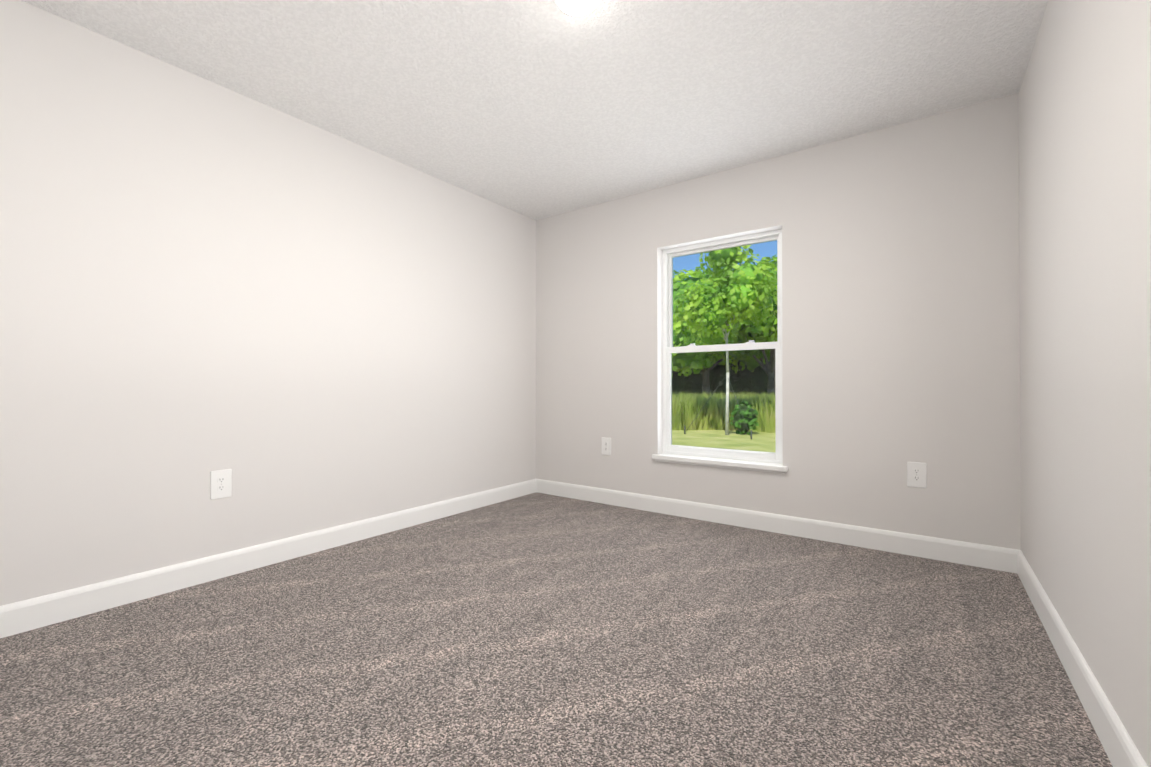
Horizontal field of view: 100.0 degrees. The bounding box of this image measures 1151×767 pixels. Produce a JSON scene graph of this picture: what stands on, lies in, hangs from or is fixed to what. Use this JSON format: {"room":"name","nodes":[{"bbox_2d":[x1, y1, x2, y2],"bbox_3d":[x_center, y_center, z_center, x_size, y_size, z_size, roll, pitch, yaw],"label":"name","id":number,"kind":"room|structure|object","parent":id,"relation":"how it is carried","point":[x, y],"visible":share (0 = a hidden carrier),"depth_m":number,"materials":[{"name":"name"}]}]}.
{"room":"empty bedroom","nodes":[
{"label":"empty bedroom","id":0,"kind":"room"},
{"bbox_2d":[0,0,535,605],"bbox_3d":[-1.458,-0.112,2.914,0.120,2.750,4.040,0,0,36],"label":"wall","id":1,"kind":"structure","parent":0,"point":[296,326],"depth_m":2.38,"materials":[{"name":"beige paint"}]},
{"bbox_2d":[210,469,231,499],"bbox_3d":[-1.755,0.498,2.390,0.009,0.140,0.089,0,0,36],"label":"electrical outlet","id":2,"kind":"object","parent":1,"relation":"attached to","point":[220,483],"visible":1,"depth_m":2.39,"materials":[{"name":"white plastic"}]},
{"bbox_2d":[0,479,535,637],"bbox_3d":[-1.433,0.904,2.828,0.015,0.118,3.700,0,0,36],"label":"baseboard","id":3,"kind":"structure","parent":1,"relation":"attached to","point":[35,613],"depth_m":2.36,"materials":[{"name":"white wood"}]},
{"bbox_2d":[21,0,1047,219],"bbox_3d":[-0.047,-1.542,2.024,4.060,0.120,4.840,0,0,36],"label":"ceiling","id":4,"kind":"structure","parent":0,"point":[537,109],"depth_m":2.30,"materials":[{"name":"white paint"}]},
{"bbox_2d":[57,0,74,2],"bbox_3d":[-1.922,-1.460,1.768,0.135,0.046,0.135,0,0,36],"label":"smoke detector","id":5,"kind":"object","parent":4,"relation":"attached to","point":[67,1],"visible":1,"depth_m":1.82,"materials":[{"name":"white plastic"}]},
{"bbox_2d":[554,0,601,15],"bbox_3d":[0.008,-1.475,1.843,0.189,0.016,0.189,0,0,36],"label":"recessed light","id":6,"kind":"object","parent":4,"relation":"in","point":[577,7],"visible":1,"depth_m":1.88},
{"bbox_2d":[0,492,1112,766],"bbox_3d":[-0.105,1.008,1.928,3.460,0.100,4.040,0,0,36],"label":"floor","id":7,"kind":"structure","parent":0,"point":[538,630],"depth_m":1.66,"materials":[{"name":"carpet"}]},
{"bbox_2d":[536,93,1020,549],"bbox_3d":[1.015,-0.108,3.482,3.460,2.750,0.220,0,0,36],"label":"wall","id":8,"kind":"structure","parent":0,"point":[900,304],"depth_m":2.90,"materials":[{"name":"beige paint"}]},
{"bbox_2d":[602,437,610,454],"bbox_3d":[0.247,0.507,3.892,0.089,0.140,0.009,0,0,36],"label":"electrical outlet","id":9,"kind":"object","parent":8,"relation":"attached to","point":[606,446],"visible":1,"depth_m":3.89,"materials":[{"name":"white plastic"}]},
{"bbox_2d":[652,453,787,473],"bbox_3d":[0.990,0.557,3.389,0.949,0.052,0.122,0,0,36],"label":"window sill","id":10,"kind":"structure","parent":8,"relation":"attached to","point":[732,464],"depth_m":3.33,"materials":[{"name":"white wood"}]},
{"bbox_2d":[662,229,782,463],"bbox_3d":[1.045,-0.246,3.469,0.885,1.555,0.086,0,0,36],"label":"window","id":11,"kind":"structure","parent":8,"relation":"in","point":[668,348],"depth_m":3.47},
{"bbox_2d":[536,479,1018,572],"bbox_3d":[0.946,0.907,3.381,3.220,0.118,0.015,0,0,36],"label":"baseboard","id":12,"kind":"structure","parent":8,"relation":"attached to","point":[977,555],"depth_m":3.00,"materials":[{"name":"white wood"}]},
{"bbox_2d":[907,462,926,487],"bbox_3d":[1.904,0.510,2.693,0.089,0.140,0.009,0,0,36],"label":"electrical outlet","id":13,"kind":"object","parent":8,"relation":"attached to","point":[917,474],"visible":1,"depth_m":2.69,"materials":[{"name":"white plastic"}]},
{"bbox_2d":[1018,0,1150,766],"bbox_3d":[1.248,-0.123,0.956,0.120,2.750,4.040,0,0,36],"label":"wall","id":14,"kind":"structure","parent":0,"point":[1084,95],"depth_m":1.39,"materials":[{"name":"white paint"}]},
{"bbox_2d":[1017,550,1147,766],"bbox_3d":[1.164,0.893,0.949,0.015,0.118,3.700,0,0,36],"label":"baseboard","id":15,"kind":"structure","parent":14,"relation":"attached to","point":[1118,744],"depth_m":1.43,"materials":[{"name":"white wood"}]},
{"label":"outside","id":16,"kind":"structure","parent":0,"visible":0},
{"bbox_2d":[672,266,768,394],"bbox_3d":[7.061,-2.614,27.442,9.442,8.163,10.208,0,0,36],"label":"tree","id":17,"kind":"object","parent":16,"point":[692,358],"depth_m":24.62,"materials":[{"name":"green plant"}]},
{"bbox_2d":[672,391,775,432],"bbox_3d":[5.733,0.818,20.256,12.625,1.087,15.675,0,0,36],"label":"grass","id":18,"kind":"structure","parent":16,"point":[714,408],"depth_m":13.71,"materials":[{"name":"green plant"}]},
{"bbox_2d":[672,430,779,463],"bbox_3d":[49.425,1.813,100.232,320.000,0.001,213.274,0,0,36],"label":"lawn","id":19,"kind":"structure","parent":16,"point":[752,445],"depth_m":11.09,"materials":[{"name":"green plant"}]},
{"bbox_2d":[672,367,689,394],"bbox_3d":[6.272,-0.225,30.841,2.971,3.498,2.931,0,0,36],"label":"tree","id":20,"kind":"object","parent":19,"relation":"on","point":[676,385],"depth_m":29.69,"materials":[{"name":"green plant"}]},
{"bbox_2d":[680,367,714,395],"bbox_3d":[7.823,-0.152,30.297,2.839,3.654,2.890,0,0,36],"label":"tree","id":21,"kind":"object","parent":19,"relation":"on","point":[696,382],"depth_m":29.38,"materials":[{"name":"green plant"}]},
{"bbox_2d":[674,245,776,439],"bbox_3d":[3.921,-1.274,12.475,2.717,5.283,2.764,0,0,36],"label":"tree","id":22,"kind":"object","parent":19,"relation":"on","point":[729,305],"depth_m":11.84,"materials":[{"name":"green plant"}]},
{"bbox_2d":[710,363,742,395],"bbox_3d":[9.274,0.108,29.837,3.589,3.079,3.664,0,0,36],"label":"tree","id":23,"kind":"object","parent":19,"relation":"on","point":[717,379],"depth_m":28.78,"materials":[{"name":"green plant"}]},
{"bbox_2d":[730,401,758,434],"bbox_3d":[4.365,0.925,12.544,0.770,0.940,0.727,0,0,36],"label":"bush","id":24,"kind":"object","parent":19,"relation":"on","point":[740,422],"depth_m":12.37,"materials":[{"name":"green plant"}]},
{"bbox_2d":[712,254,777,394],"bbox_3d":[10.124,-2.596,26.099,8.798,8.132,8.780,0,0,36],"label":"tree","id":25,"kind":"object","parent":19,"relation":"on","point":[764,330],"depth_m":24.56,"materials":[{"name":"green plant"}]},
{"bbox_2d":[733,360,769,396],"bbox_3d":[10.922,-0.260,28.982,3.443,3.451,3.345,0,0,36],"label":"tree","id":26,"kind":"object","parent":19,"relation":"on","point":[756,373],"depth_m":27.99,"materials":[{"name":"green plant"}]}
]}

